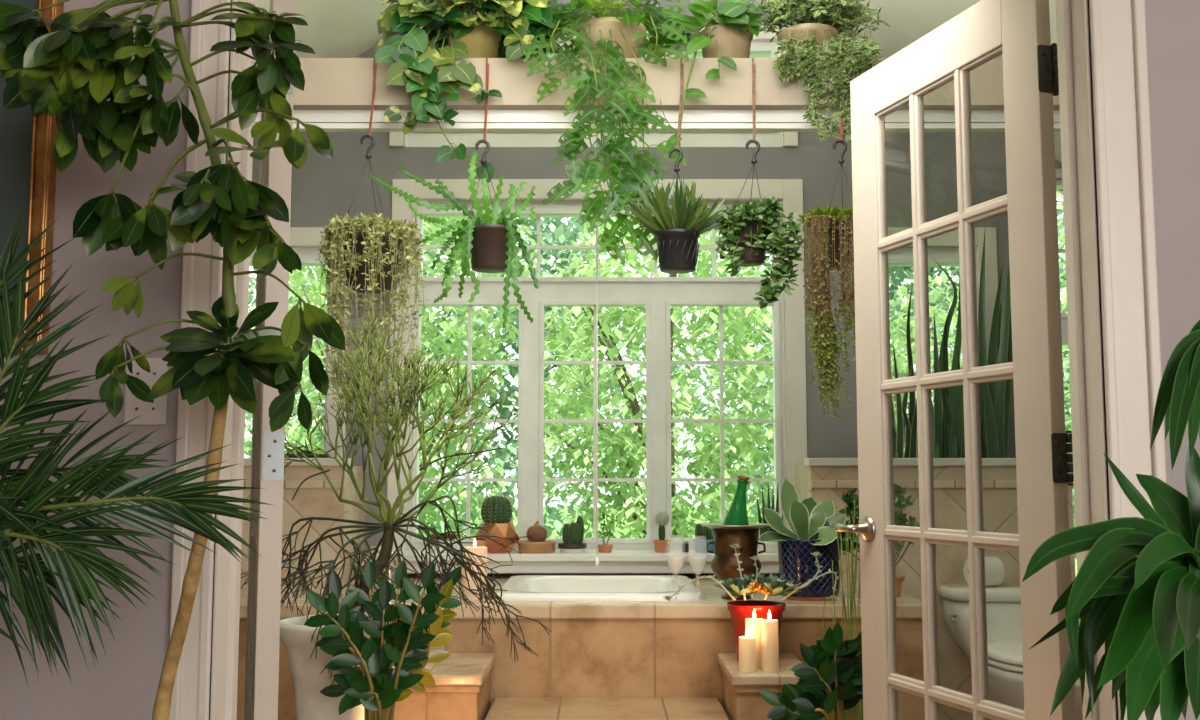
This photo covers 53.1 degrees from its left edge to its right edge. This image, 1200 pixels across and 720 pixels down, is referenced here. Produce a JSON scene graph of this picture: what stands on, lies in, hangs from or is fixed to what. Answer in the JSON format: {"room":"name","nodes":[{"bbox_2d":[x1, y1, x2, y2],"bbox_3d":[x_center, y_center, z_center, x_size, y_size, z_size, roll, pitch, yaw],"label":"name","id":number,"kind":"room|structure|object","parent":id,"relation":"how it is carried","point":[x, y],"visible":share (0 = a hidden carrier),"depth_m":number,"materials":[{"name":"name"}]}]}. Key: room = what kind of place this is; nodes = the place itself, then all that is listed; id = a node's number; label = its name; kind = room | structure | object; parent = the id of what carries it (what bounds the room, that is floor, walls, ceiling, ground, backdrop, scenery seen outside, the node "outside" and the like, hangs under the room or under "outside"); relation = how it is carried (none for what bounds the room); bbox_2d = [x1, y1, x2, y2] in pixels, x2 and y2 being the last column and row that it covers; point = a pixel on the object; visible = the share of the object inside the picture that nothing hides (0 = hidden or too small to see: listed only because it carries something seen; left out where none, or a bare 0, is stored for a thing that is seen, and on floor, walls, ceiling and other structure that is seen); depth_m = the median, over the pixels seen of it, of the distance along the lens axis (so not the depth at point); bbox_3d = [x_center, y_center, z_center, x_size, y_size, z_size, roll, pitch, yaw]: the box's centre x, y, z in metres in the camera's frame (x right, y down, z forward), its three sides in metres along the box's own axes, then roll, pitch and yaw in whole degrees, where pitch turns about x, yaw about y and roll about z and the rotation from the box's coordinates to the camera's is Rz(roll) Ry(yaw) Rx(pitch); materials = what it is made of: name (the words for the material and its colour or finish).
{"room":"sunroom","nodes":[
{"label":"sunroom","id":0,"kind":"room"},
{"bbox_2d":[0,0,191,719],"bbox_3d":[-1.931,-0.532,2.172,2.537,3.600,0.120,0,-6,0],"label":"wall","id":1,"kind":"structure","parent":0,"point":[123,685],"depth_m":2.05,"materials":[{"name":"paint"}]},
{"bbox_2d":[0,0,63,353],"bbox_3d":[-1.256,-0.382,2.079,0.620,0.744,0.036,0,-6,0],"label":"framed picture","id":2,"kind":"object","parent":1,"relation":"attached to","point":[28,167],"visible":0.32,"depth_m":2.07,"materials":[{"name":"brown wood"}]},
{"bbox_2d":[124,358,167,424],"bbox_3d":[-0.775,0.053,2.045,0.071,0.115,0.020,0,-6,0],"label":"light switch","id":3,"kind":"object","parent":1,"relation":"attached to","point":[155,413],"visible":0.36,"depth_m":2.05,"materials":[{"name":"plastic"}]},
{"bbox_2d":[169,0,231,719],"bbox_3d":[-0.681,0.158,2.031,0.065,2.200,0.026,0,-6,0],"label":"trim","id":4,"kind":"structure","parent":1,"relation":"attached to","point":[201,276],"depth_m":2.03,"materials":[{"name":"paint"}]},
{"bbox_2d":[210,0,256,719],"bbox_3d":[-0.647,0.204,2.100,0.032,2.120,0.130,0,-6,0],"label":"trim","id":5,"kind":"structure","parent":1,"relation":"attached to","point":[227,577],"depth_m":2.08,"materials":[{"name":"paint"}]},
{"bbox_2d":[244,0,295,719],"bbox_3d":[-0.707,0.282,2.530,0.042,2.024,0.708,2,-6,-17],"label":"door","id":6,"kind":"structure","parent":1,"relation":"in","point":[275,171],"depth_m":2.21,"materials":[{"name":"white paint"}]},
{"bbox_2d":[240,466,348,581],"bbox_3d":[-1.696,0.956,4.569,1.447,1.101,0.080,0,-6,0],"label":"wall","id":7,"kind":"structure","parent":0,"point":[307,502],"depth_m":4.57,"materials":[{"name":"tile"}]},
{"bbox_2d":[243,480,344,487],"bbox_3d":[-1.696,0.473,4.570,1.447,0.030,0.012,0,-6,0],"label":"trim","id":8,"kind":"structure","parent":7,"relation":"attached to","point":[246,483],"depth_m":4.56,"materials":[{"name":"tile"}]},
{"bbox_2d":[244,458,351,465],"bbox_3d":[-1.692,0.394,4.626,1.457,0.030,0.115,0,-6,0],"label":"trim","id":9,"kind":"structure","parent":7,"relation":"on","point":[247,461],"depth_m":4.57,"materials":[{"name":"white paint"}]},
{"bbox_2d":[239,574,921,618],"bbox_3d":[-0.355,0.841,4.333,2.790,0.045,1.212,0,-6,0],"label":"trim","id":10,"kind":"structure","parent":7,"relation":"attached to","point":[713,606],"depth_m":3.73,"materials":[{"name":"stone"}]},
{"bbox_2d":[321,564,342,597],"bbox_3d":[-0.885,0.729,3.968,0.072,0.108,0.072,0,-6,0],"label":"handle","id":11,"kind":"object","parent":10,"relation":"on","point":[330,565],"visible":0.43,"depth_m":3.96,"materials":[{"name":"silver metal"}]},
{"bbox_2d":[357,546,398,583],"bbox_3d":[-0.750,0.705,4.019,0.162,0.165,0.059,1,-6,-9],"label":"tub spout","id":12,"kind":"object","parent":10,"relation":"on","point":[395,560],"visible":0.23,"depth_m":4.02,"materials":[{"name":"silver metal"}]},
{"bbox_2d":[384,564,398,593],"bbox_3d":[-0.697,0.729,3.968,0.072,0.108,0.072,0,-6,0],"label":"handle","id":13,"kind":"object","parent":10,"relation":"on","point":[390,572],"visible":0.22,"depth_m":3.96,"materials":[{"name":"silver metal"}]},
{"bbox_2d":[462,539,486,600],"bbox_3d":[-0.406,0.676,3.883,0.082,0.198,0.082,0,-6,0],"label":"pillar candle","id":14,"kind":"object","parent":10,"relation":"on","point":[479,550],"visible":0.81,"depth_m":3.85,"materials":[{"name":"beige wax"}]},
{"bbox_2d":[494,575,703,600],"bbox_3d":[-0.004,0.984,4.187,0.682,0.402,0.755,0,-6,0],"label":"bathtub","id":15,"kind":"object","parent":10,"relation":"in","point":[520,587],"visible":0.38,"depth_m":4.44,"materials":[{"name":"white ceramic"}]},
{"bbox_2d":[667,555,683,573],"bbox_3d":[0.239,0.661,3.792,0.064,0.208,0.064,0,-6,0],"label":"champagne flute","id":16,"kind":"object","parent":10,"relation":"on","point":[675,562],"visible":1,"depth_m":3.77,"materials":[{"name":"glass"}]},
{"bbox_2d":[689,555,705,573],"bbox_3d":[0.309,0.661,3.792,0.064,0.208,0.064,0,-6,0],"label":"champagne flute","id":17,"kind":"object","parent":10,"relation":"on","point":[697,562],"visible":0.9,"depth_m":3.77,"materials":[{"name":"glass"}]},
{"bbox_2d":[701,523,769,599],"bbox_3d":[0.445,0.658,3.925,0.228,0.241,0.228,0,-6,0],"label":"ice bucket","id":18,"kind":"object","parent":10,"relation":"on","point":[724,565],"visible":0.66,"depth_m":3.87,"materials":[{"name":"brown metal"}]},
{"bbox_2d":[722,475,749,524],"bbox_3d":[0.433,0.540,3.946,0.122,0.321,0.103,0,-6,0],"label":"champagne bottle","id":19,"kind":"object","parent":18,"relation":"in","point":[737,513],"visible":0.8,"depth_m":3.93,"materials":[{"name":"green glass"}]},
{"bbox_2d":[758,478,849,600],"bbox_3d":[0.675,0.580,3.902,0.226,0.391,0.268,-4,-7,35],"label":"succulent pot","id":20,"kind":"object","parent":10,"relation":"on","point":[812,524],"visible":0.82,"depth_m":3.86,"materials":[{"name":"ceramic"}]},
{"bbox_2d":[839,483,919,596],"bbox_3d":[0.932,0.596,4.009,0.319,0.380,0.185,1,-6,-12],"label":"jade plant","id":21,"kind":"object","parent":10,"relation":"on","point":[900,519],"visible":0.34,"depth_m":3.97,"materials":[{"name":"green plant"}]},
{"bbox_2d":[237,619,924,719],"bbox_3d":[-0.361,1.173,4.307,2.778,0.620,1.200,0,-6,0],"label":"trim","id":22,"kind":"structure","parent":7,"relation":"attached to","point":[579,657],"depth_m":3.73,"materials":[{"name":"tile"}]},
{"bbox_3d":[-1.726,0.648,4.800,1.387,0.040,0.320,0,-6,0],"label":"trim","id":23,"kind":"structure","parent":7,"relation":"attached to","visible":0},
{"bbox_2d":[284,437,341,457],"bbox_3d":[-1.229,0.453,4.797,0.381,0.348,0.331,0,-6,0],"label":"planter","id":24,"kind":"object","parent":23,"relation":"on","point":[306,451],"visible":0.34,"depth_m":4.77,"materials":[{"name":"brown plastic"}]},
{"bbox_2d":[347,466,365,579],"bbox_3d":[-1.003,0.976,4.768,0.060,1.101,0.320,0,-6,0],"label":"wall","id":25,"kind":"structure","parent":0,"point":[355,513],"depth_m":4.78,"materials":[{"name":"tile"}]},
{"bbox_2d":[257,0,1062,194],"bbox_3d":[0.104,-1.338,3.822,5.300,1.652,3.250,0,-6,0],"label":"ceiling","id":26,"kind":"structure","parent":0,"point":[335,28],"depth_m":4.75,"materials":[{"name":"paint"}]},
{"bbox_2d":[254,110,1059,131],"bbox_3d":[0.000,-0.815,3.860,4.840,0.207,0.225,0,-6,0],"label":"trim","id":27,"kind":"structure","parent":26,"relation":"attached to","point":[328,120],"depth_m":3.74,"materials":[{"name":"white paint"}]},
{"bbox_2d":[255,58,1059,109],"bbox_3d":[0.000,-0.846,3.830,4.840,0.149,0.260,0,-6,0],"label":"shelf","id":28,"kind":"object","parent":26,"relation":"attached to","point":[330,83],"depth_m":3.70,"materials":[{"name":"paint"}]},
{"bbox_2d":[316,58,429,411],"bbox_3d":[-0.683,-0.394,3.581,0.328,1.110,0.312,5,-7,-41],"label":"plant","id":29,"kind":"object","parent":28,"relation":"hanging from","point":[367,250],"visible":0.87,"depth_m":3.51,"materials":[{"name":"green plant"}]},
{"bbox_2d":[343,232,401,293],"bbox_3d":[-0.683,-0.286,3.569,0.185,0.157,0.185,0,-6,0],"label":"basket","id":30,"kind":"object","parent":29,"relation":"on","point":[391,267],"depth_m":3.50,"materials":[{"name":"brown plastic"}]},
{"bbox_2d":[369,58,539,328],"bbox_3d":[-0.440,-0.512,3.637,0.519,0.864,0.299,0,-6,0],"label":"cactus","id":31,"kind":"object","parent":28,"relation":"hanging from","point":[491,242],"visible":0.99,"depth_m":3.52,"materials":[{"name":"green plant"}]},
{"bbox_2d":[470,224,514,272],"bbox_3d":[-0.323,-0.329,3.574,0.150,0.124,0.150,0,-6,0],"label":"basket","id":32,"kind":"object","parent":31,"relation":"on","point":[493,250],"depth_m":3.52,"materials":[{"name":"brown plastic"}]},
{"bbox_2d":[375,0,563,182],"bbox_3d":[-0.420,-0.918,3.813,0.611,0.823,0.474,0,-6,0],"label":"pothos","id":33,"kind":"object","parent":28,"relation":"on","point":[477,28],"visible":0.98,"depth_m":3.69,"materials":[{"name":"green plant"}]},
{"bbox_2d":[445,23,501,57],"bbox_3d":[-0.406,-0.987,3.849,0.180,0.134,0.180,0,-6,0],"label":"pot","id":34,"kind":"object","parent":33,"relation":"on","point":[482,41],"depth_m":3.78,"materials":[{"name":"beige ceramic"}]},
{"bbox_2d":[595,134,598,565],"bbox_3d":[-0.009,-0.058,3.859,0.014,1.424,0.014,0,-6,0],"label":"blind cord","id":35,"kind":"object","parent":28,"relation":"hanging from","point":[596,558],"visible":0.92,"depth_m":3.84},
{"bbox_2d":[523,0,689,265],"bbox_3d":[0.022,-0.766,3.804,0.532,1.009,0.559,0,-6,0],"label":"potted fern","id":36,"kind":"object","parent":28,"relation":"on","point":[614,33],"visible":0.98,"depth_m":3.62,"materials":[{"name":"green plant"}]},
{"bbox_2d":[576,17,645,57],"bbox_3d":[0.034,-0.990,3.849,0.230,0.141,0.230,0,-6,0],"label":"pot","id":37,"kind":"object","parent":36,"relation":"on","point":[599,28],"depth_m":3.76,"materials":[{"name":"beige ceramic"}]},
{"bbox_2d":[625,58,733,273],"bbox_3d":[0.235,-0.605,3.608,0.326,0.685,0.374,0,-6,0],"label":"hanging plant","id":38,"kind":"object","parent":28,"relation":"hanging from","point":[677,239],"visible":0.98,"depth_m":3.52,"materials":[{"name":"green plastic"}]},
{"bbox_2d":[657,228,699,273],"bbox_3d":[0.231,-0.322,3.573,0.135,0.115,0.135,0,-6,0],"label":"basket","id":39,"kind":"object","parent":38,"relation":"on","point":[677,250],"depth_m":3.52,"materials":[{"name":"black plastic"}]},
{"bbox_2d":[660,0,768,152],"bbox_3d":[0.352,-0.886,3.838,0.342,0.562,0.415,0,-6,0],"label":"philodendron","id":40,"kind":"object","parent":28,"relation":"on","point":[726,37],"visible":0.94,"depth_m":3.75,"materials":[{"name":"green plant"}]},
{"bbox_2d":[698,25,752,57],"bbox_3d":[0.404,-0.984,3.848,0.177,0.128,0.177,0,-6,0],"label":"pot","id":41,"kind":"object","parent":40,"relation":"on","point":[732,43],"depth_m":3.78,"materials":[{"name":"beige ceramic"}]},
{"bbox_2d":[715,58,803,308],"bbox_3d":[0.469,-0.542,3.633,0.259,0.804,0.313,0,-6,0],"label":"hanging plant","id":42,"kind":"object","parent":28,"relation":"hanging from","point":[751,228],"visible":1,"depth_m":3.52,"materials":[{"name":"green plant"}]},
{"bbox_2d":[729,218,766,266],"bbox_3d":[0.440,-0.349,3.576,0.126,0.127,0.126,0,-6,0],"label":"basket","id":43,"kind":"object","parent":42,"relation":"on","point":[744,233],"depth_m":3.52,"materials":[{"name":"brown plastic"}]},
{"bbox_2d":[755,0,889,143],"bbox_3d":[0.693,-0.937,3.809,0.445,0.589,0.355,0,-6,0],"label":"potted plant","id":44,"kind":"object","parent":28,"relation":"on","point":[813,36],"visible":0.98,"depth_m":3.69,"materials":[{"name":"green plant"}]},
{"bbox_2d":[777,23,837,57],"bbox_3d":[0.666,-0.984,3.848,0.193,0.128,0.193,0,-6,0],"label":"pot","id":45,"kind":"object","parent":44,"relation":"on","point":[805,29],"depth_m":3.77,"materials":[{"name":"beige ceramic"}]},
{"bbox_2d":[795,108,855,417],"bbox_3d":[0.707,-0.384,3.593,0.310,1.127,0.210,5,-8,-44],"label":"plant","id":46,"kind":"object","parent":28,"relation":"hanging from","point":[830,229],"visible":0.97,"depth_m":3.48,"materials":[{"name":"green plant"}]},
{"bbox_2d":[825,225,853,270],"bbox_3d":[0.728,-0.331,3.574,0.135,0.115,0.135,0,-6,0],"label":"basket","id":47,"kind":"object","parent":46,"relation":"on","point":[838,252],"depth_m":3.51,"materials":[{"name":"brown plastic"}]},
{"bbox_2d":[252,0,1078,631],"bbox_3d":[0.000,-0.189,5.122,4.840,3.488,0.160,0,-6,0],"label":"wall","id":48,"kind":"structure","parent":0,"point":[324,188],"depth_m":5.10,"materials":[{"name":"grey paint"}]},
{"bbox_2d":[245,227,347,457],"bbox_3d":[-1.404,0.022,5.068,0.692,1.158,0.128,0,-6,0],"label":"window","id":49,"kind":"structure","parent":48,"relation":"in","point":[303,240],"depth_m":5.05,"materials":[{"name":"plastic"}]},
{"bbox_2d":[370,549,778,572],"bbox_3d":[-0.010,0.806,4.804,1.778,0.075,0.320,0,-6,0],"label":"trim","id":50,"kind":"structure","parent":48,"relation":"attached to","point":[617,560],"depth_m":4.67,"materials":[{"name":"white paint"}]},
{"bbox_2d":[426,532,461,552],"bbox_3d":[-0.626,0.727,4.793,0.137,0.080,0.138,-2,-6,21],"label":"succulent bowl","id":51,"kind":"object","parent":50,"relation":"on","point":[455,545],"visible":0.35,"depth_m":4.76,"materials":[{"name":"white ceramic"}]},
{"bbox_2d":[426,539,457,552],"bbox_3d":[-0.626,0.743,4.791,0.137,0.048,0.137,0,-6,0],"label":"pot","id":52,"kind":"object","parent":51,"relation":"on","point":[455,545],"depth_m":4.74,"materials":[{"name":"white ceramic"}]},
{"bbox_2d":[474,494,519,552],"bbox_3d":[-0.410,0.651,4.804,0.181,0.233,0.177,0,-6,0],"label":"cactus pot","id":53,"kind":"object","parent":50,"relation":"on","point":[496,511],"visible":0.97,"depth_m":4.75,"materials":[{"name":"orange ceramic"}]},
{"bbox_2d":[518,521,555,552],"bbox_3d":[-0.253,0.705,4.794,0.153,0.125,0.153,0,-6,0],"label":"bowl","id":54,"kind":"object","parent":50,"relation":"on","point":[537,543],"visible":0.98,"depth_m":4.76,"materials":[{"name":"beige ceramic"}]},
{"bbox_2d":[518,540,555,552],"bbox_3d":[-0.253,0.745,4.790,0.153,0.044,0.153,0,-6,0],"label":"pot","id":55,"kind":"object","parent":54,"relation":"on","point":[526,546],"depth_m":4.73,"materials":[{"name":"beige ceramic"}]},
{"bbox_2d":[558,516,586,552],"bbox_3d":[-0.110,0.694,4.795,0.115,0.146,0.115,0,-6,0],"label":"cactus pot","id":56,"kind":"object","parent":50,"relation":"on","point":[573,533],"visible":1,"depth_m":4.77,"materials":[{"name":"white ceramic"}]},
{"bbox_2d":[598,513,613,552],"bbox_3d":[0.022,0.688,4.799,0.069,0.160,0.071,0,-6,0],"label":"pot","id":57,"kind":"object","parent":50,"relation":"on","point":[604,548],"visible":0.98,"depth_m":4.78,"materials":[{"name":"ceramic"}]},
{"bbox_2d":[653,511,671,552],"bbox_3d":[0.249,0.684,4.797,0.073,0.166,0.073,-2,-6,18],"label":"cactus pot","id":58,"kind":"object","parent":50,"relation":"on","point":[661,545],"visible":1,"depth_m":4.78,"materials":[{"name":"ceramic"}]},
{"bbox_2d":[692,523,713,552],"bbox_3d":[0.421,0.709,4.794,0.105,0.117,0.105,0,-6,0],"label":"cactus pot","id":59,"kind":"object","parent":50,"relation":"on","point":[703,534],"visible":0.81,"depth_m":4.78,"materials":[{"name":"ceramic"}]},
{"bbox_2d":[757,485,782,552],"bbox_3d":[0.682,0.628,4.802,0.113,0.279,0.113,0,-6,0],"label":"plant pot","id":60,"kind":"object","parent":50,"relation":"on","point":[771,546],"visible":0.56,"depth_m":4.79,"materials":[{"name":"white ceramic"}]},
{"bbox_2d":[394,573,778,573],"bbox_3d":[-0.010,0.866,4.924,1.738,0.021,0.030,0,-6,0],"label":"trim","id":61,"kind":"structure","parent":48,"relation":"attached to","point":[394,573],"depth_m":4.91,"materials":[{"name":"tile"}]},
{"bbox_2d":[389,26,797,146],"bbox_3d":[-0.027,-1.166,5.183,1.738,0.528,0.128,0,-6,0],"label":"window","id":62,"kind":"structure","parent":48,"relation":"in","point":[761,47],"depth_m":5.14,"materials":[{"name":"plastic"}]},
{"bbox_2d":[387,179,806,549],"bbox_3d":[-0.010,0.020,5.068,1.738,1.568,0.128,0,-6,0],"label":"window","id":63,"kind":"structure","parent":48,"relation":"in","point":[657,294],"depth_m":5.05,"materials":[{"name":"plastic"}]},
{"bbox_2d":[887,227,997,375],"bbox_3d":[1.379,0.022,5.068,0.585,1.158,0.128,0,-6,0],"label":"window","id":64,"kind":"structure","parent":48,"relation":"in","point":[944,248],"depth_m":5.06,"materials":[{"name":"plastic"}]},
{"bbox_2d":[1055,169,1068,344],"bbox_3d":[2.020,0.120,5.058,0.360,1.860,0.128,0,-6,0],"label":"window","id":65,"kind":"structure","parent":48,"relation":"in","point":[1064,318],"depth_m":5.06,"materials":[{"name":"plastic"}]},
{"bbox_2d":[795,466,807,501],"bbox_3d":[0.835,0.976,4.768,0.060,1.101,0.320,0,-6,0],"label":"wall","id":66,"kind":"structure","parent":0,"point":[801,484],"depth_m":4.79,"materials":[{"name":"tile"}]},
{"bbox_2d":[807,466,1075,719],"bbox_3d":[1.302,0.956,4.569,0.995,1.101,0.080,0,-6,0],"label":"wall","id":67,"kind":"structure","parent":0,"point":[1000,505],"depth_m":4.56,"materials":[{"name":"tile"}]},
{"bbox_2d":[804,458,1015,465],"bbox_3d":[1.298,0.394,4.626,1.005,0.030,0.115,0,-6,0],"label":"trim","id":68,"kind":"structure","parent":67,"relation":"on","point":[807,461],"depth_m":4.57,"materials":[{"name":"white paint"}]},
{"bbox_2d":[811,480,1072,487],"bbox_3d":[1.302,0.473,4.570,0.995,0.030,0.012,0,-6,0],"label":"trim","id":69,"kind":"structure","parent":67,"relation":"attached to","point":[814,483],"depth_m":4.56,"materials":[{"name":"tile"}]},
{"bbox_3d":[1.333,0.648,4.800,0.935,0.040,0.320,0,-6,0],"label":"trim","id":70,"kind":"structure","parent":67,"relation":"attached to","visible":0},
{"bbox_2d":[891,288,916,457],"bbox_3d":[1.222,0.159,4.837,0.202,0.942,0.202,0,-6,0],"label":"snake plant","id":71,"kind":"object","parent":70,"relation":"on","point":[910,421],"visible":0.36,"depth_m":4.82,"materials":[{"name":"green plant"}]},
{"bbox_2d":[932,256,964,457],"bbox_3d":[1.394,0.100,4.843,0.202,1.059,0.202,0,-6,0],"label":"snake plant","id":72,"kind":"object","parent":70,"relation":"on","point":[947,421],"visible":0.35,"depth_m":4.83,"materials":[{"name":"green plant"}]},
{"bbox_2d":[978,232,1012,457],"bbox_3d":[1.575,0.043,4.849,0.201,1.175,0.201,-4,-7,34],"label":"snake plant","id":73,"kind":"object","parent":70,"relation":"on","point":[995,397],"visible":0.5,"depth_m":4.86,"materials":[{"name":"green plant"}]},
{"bbox_2d":[1145,0,1199,719],"bbox_3d":[2.037,-0.532,2.172,2.326,3.600,0.120,0,-6,0],"label":"wall","id":74,"kind":"structure","parent":0,"point":[1172,26],"depth_m":2.09,"materials":[{"name":"paint"}]},
{"bbox_2d":[834,0,1075,719],"bbox_3d":[0.735,0.285,2.561,0.089,2.024,0.750,2,-6,-22],"label":"door","id":75,"kind":"structure","parent":74,"relation":"in","point":[1016,30],"depth_m":2.49,"materials":[{"name":"white wood"}]},
{"bbox_2d":[1055,0,1116,719],"bbox_3d":[0.858,0.204,2.100,0.032,2.120,0.130,0,-6,0],"label":"trim","id":76,"kind":"structure","parent":74,"relation":"attached to","point":[1075,103],"depth_m":2.11,"materials":[{"name":"paint"}]},
{"bbox_2d":[1087,0,1165,719],"bbox_3d":[0.906,0.158,2.031,0.093,2.200,0.026,0,-6,0],"label":"trim","id":77,"kind":"structure","parent":74,"relation":"attached to","point":[1125,221],"depth_m":2.06,"materials":[{"name":"paint"}]},
{"bbox_3d":[0.000,1.459,3.535,6.400,0.100,3.080,0,-6,0],"label":"floor","id":78,"kind":"structure","parent":0,"visible":0},
{"bbox_2d":[304,560,461,719],"bbox_3d":[-0.469,0.876,2.604,0.322,0.881,0.238,0,-6,0],"label":"plant","id":79,"kind":"object","parent":78,"relation":"on","point":[375,685],"visible":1,"depth_m":2.55,"materials":[{"name":"green plant"}]},
{"bbox_2d":[241,310,551,719],"bbox_3d":[-0.563,0.612,2.946,0.783,1.473,0.657,-3,-7,31],"label":"potted plant","id":80,"kind":"object","parent":78,"relation":"on","point":[307,661],"visible":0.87,"depth_m":2.94,"materials":[{"name":"plant"}]},
{"bbox_2d":[393,666,492,719],"bbox_3d":[-0.473,1.162,3.497,0.281,0.485,0.413,0,-6,0],"label":"trim","id":81,"kind":"structure","parent":78,"relation":"on","point":[437,702],"depth_m":3.32,"materials":[{"name":"tile"}]},
{"bbox_2d":[392,653,494,685],"bbox_3d":[-0.473,0.905,3.519,0.295,0.030,0.420,0,-6,0],"label":"trim","id":82,"kind":"structure","parent":81,"relation":"on","point":[459,669],"depth_m":3.43,"materials":[{"name":"stone"}]},
{"bbox_2d":[720,666,782,719],"bbox_3d":[0.482,1.162,3.497,0.222,0.485,0.413,0,-6,0],"label":"trim","id":83,"kind":"structure","parent":78,"relation":"on","point":[738,702],"depth_m":3.32,"materials":[{"name":"tile"}]},
{"bbox_2d":[717,653,801,685],"bbox_3d":[0.482,0.905,3.519,0.236,0.030,0.420,0,-6,0],"label":"trim","id":84,"kind":"structure","parent":83,"relation":"on","point":[729,662],"depth_m":3.34,"materials":[{"name":"stone"}]},
{"bbox_2d":[739,627,755,672],"bbox_3d":[0.415,0.814,3.380,0.049,0.124,0.049,0,-6,0],"label":"pillar candle","id":85,"kind":"object","parent":84,"relation":"on","point":[747,644],"visible":1,"depth_m":3.36,"materials":[{"name":"beige wax"}]},
{"bbox_2d":[662,543,838,660],"bbox_3d":[0.444,0.717,3.556,0.530,0.351,0.248,0,-6,0],"label":"pot","id":86,"kind":"object","parent":84,"relation":"on","point":[772,585],"visible":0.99,"depth_m":3.51,"materials":[{"name":"red ceramic"}]},
{"bbox_2d":[745,610,761,669],"bbox_3d":[0.443,0.798,3.441,0.052,0.168,0.052,0,-6,0],"label":"pillar candle","id":87,"kind":"object","parent":84,"relation":"on","point":[753,624],"visible":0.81,"depth_m":3.42,"materials":[{"name":"beige wax"}]},
{"bbox_2d":[761,610,778,672],"bbox_3d":[0.479,0.791,3.386,0.049,0.171,0.049,0,-6,0],"label":"pillar candle","id":88,"kind":"object","parent":84,"relation":"on","point":[769,627],"visible":1,"depth_m":3.37,"materials":[{"name":"beige wax"}]},
{"bbox_2d":[759,621,862,719],"bbox_3d":[0.568,1.012,3.036,0.349,0.693,0.252,0,-6,0],"label":"plant","id":89,"kind":"object","parent":78,"relation":"on","point":[830,682],"visible":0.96,"depth_m":3.03,"materials":[{"name":"green plant"}]},
{"bbox_2d":[821,500,862,719],"bbox_3d":[0.718,0.895,3.389,0.202,0.995,0.202,0,-6,0],"label":"plant","id":90,"kind":"object","parent":78,"relation":"on","point":[849,633],"visible":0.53,"depth_m":3.41,"materials":[{"name":"green plant"}]},
{"bbox_2d":[938,584,1082,719],"bbox_3d":[1.492,1.136,4.124,0.501,0.658,0.755,0,-6,0],"label":"toilet","id":91,"kind":"object","parent":78,"relation":"on","point":[1003,601],"visible":0.37,"depth_m":4.28,"materials":[{"name":"white ceramic"}]},
{"bbox_2d":[963,556,1004,586],"bbox_3d":[1.413,0.777,4.415,0.103,0.112,0.112,2,-6,-19],"label":"toilet roll","id":92,"kind":"object","parent":91,"relation":"on","point":[994,567],"visible":0.56,"depth_m":4.38,"materials":[{"name":"white paper"}]},
{"bbox_3d":[0.037,1.202,3.224,1.125,0.351,0.950,0,-6,0],"label":"trim","id":93,"kind":"structure","parent":78,"relation":"on","visible":0},
{"bbox_2d":[485,697,728,719],"bbox_3d":[0.020,1.028,3.399,0.690,0.030,0.635,0,-6,0],"label":"trim","id":94,"kind":"structure","parent":93,"relation":"on","point":[502,708],"depth_m":3.52,"materials":[{"name":"tile"}]},
{"bbox_3d":[0.000,1.014,-1.043,6.400,0.100,6.120,0,-6,0],"label":"floor","id":95,"kind":"structure","parent":0,"visible":0},
{"bbox_2d":[0,208,271,686],"bbox_3d":[-0.702,0.494,1.359,0.615,1.399,0.312,0,-6,0],"label":"palm","id":96,"kind":"object","parent":95,"relation":"on","point":[63,573],"visible":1,"depth_m":1.44,"materials":[{"name":"plant"}]},
{"bbox_2d":[0,0,344,719],"bbox_3d":[-0.621,0.296,1.680,0.516,1.856,0.330,0,-6,0],"label":"tree","id":97,"kind":"object","parent":95,"relation":"on","point":[70,72],"visible":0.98,"depth_m":1.69,"materials":[{"name":"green plant"}]},
{"bbox_2d":[1022,320,1199,719],"bbox_3d":[0.710,0.572,1.457,0.565,1.264,0.375,3,-7,-32],"label":"plant","id":98,"kind":"object","parent":95,"relation":"on","point":[1145,608],"visible":1,"depth_m":1.41,"materials":[{"name":"green plant"}]},
{"label":"outside","id":99,"kind":"structure","parent":0,"visible":0},
{"bbox_2d":[422,506,1076,574],"bbox_3d":[0.000,4.660,32.300,60.000,0.100,54.800,0,-6,0],"label":"garden","id":100,"kind":"object","parent":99,"point":[696,521],"depth_m":41.19,"materials":[{"name":"green plant"}]},
{"bbox_2d":[244,218,544,537],"bbox_3d":[-1.516,-0.055,8.251,2.098,4.695,2.166,5,-8,-44],"label":"tree","id":101,"kind":"object","parent":100,"relation":"on","point":[297,277],"visible":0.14,"depth_m":8.06,"materials":[{"name":"green plant"}]},
{"bbox_2d":[244,218,714,537],"bbox_3d":[-2.095,-0.399,12.032,6.596,6.436,3.124,0,-6,3],"label":"tree","id":102,"kind":"object","parent":100,"relation":"on","point":[562,235],"visible":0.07,"depth_m":11.64,"materials":[{"name":"green plant"}]},
{"bbox_2d":[544,218,774,537],"bbox_3d":[0.442,0.294,8.022,1.939,3.955,2.059,0,-6,0],"label":"tree","id":103,"kind":"object","parent":100,"relation":"on","point":[620,449],"visible":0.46,"depth_m":7.68,"materials":[{"name":"green plant"}]},
{"bbox_2d":[673,193,1076,558],"bbox_3d":[3.200,0.326,11.992,5.209,5.612,3.117,2,-6,-15],"label":"tree","id":104,"kind":"object","parent":100,"relation":"on","point":[900,274],"visible":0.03,"depth_m":11.64,"materials":[{"name":"green plant"}]},
{"bbox_2d":[889,275,961,457],"bbox_3d":[2.179,0.805,8.246,1.796,2.969,2.058,-3,-6,29],"label":"tree","id":105,"kind":"object","parent":100,"relation":"on","point":[901,367],"visible":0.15,"depth_m":8.21,"materials":[{"name":"green plant"}]},
{"bbox_2d":[1056,191,1074,523],"bbox_3d":[3.973,-0.205,8.211,1.993,4.972,2.126,-3,-6,31],"label":"tree","id":106,"kind":"object","parent":100,"relation":"on","point":[1063,296],"visible":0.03,"depth_m":8.57,"materials":[{"name":"green plant"}]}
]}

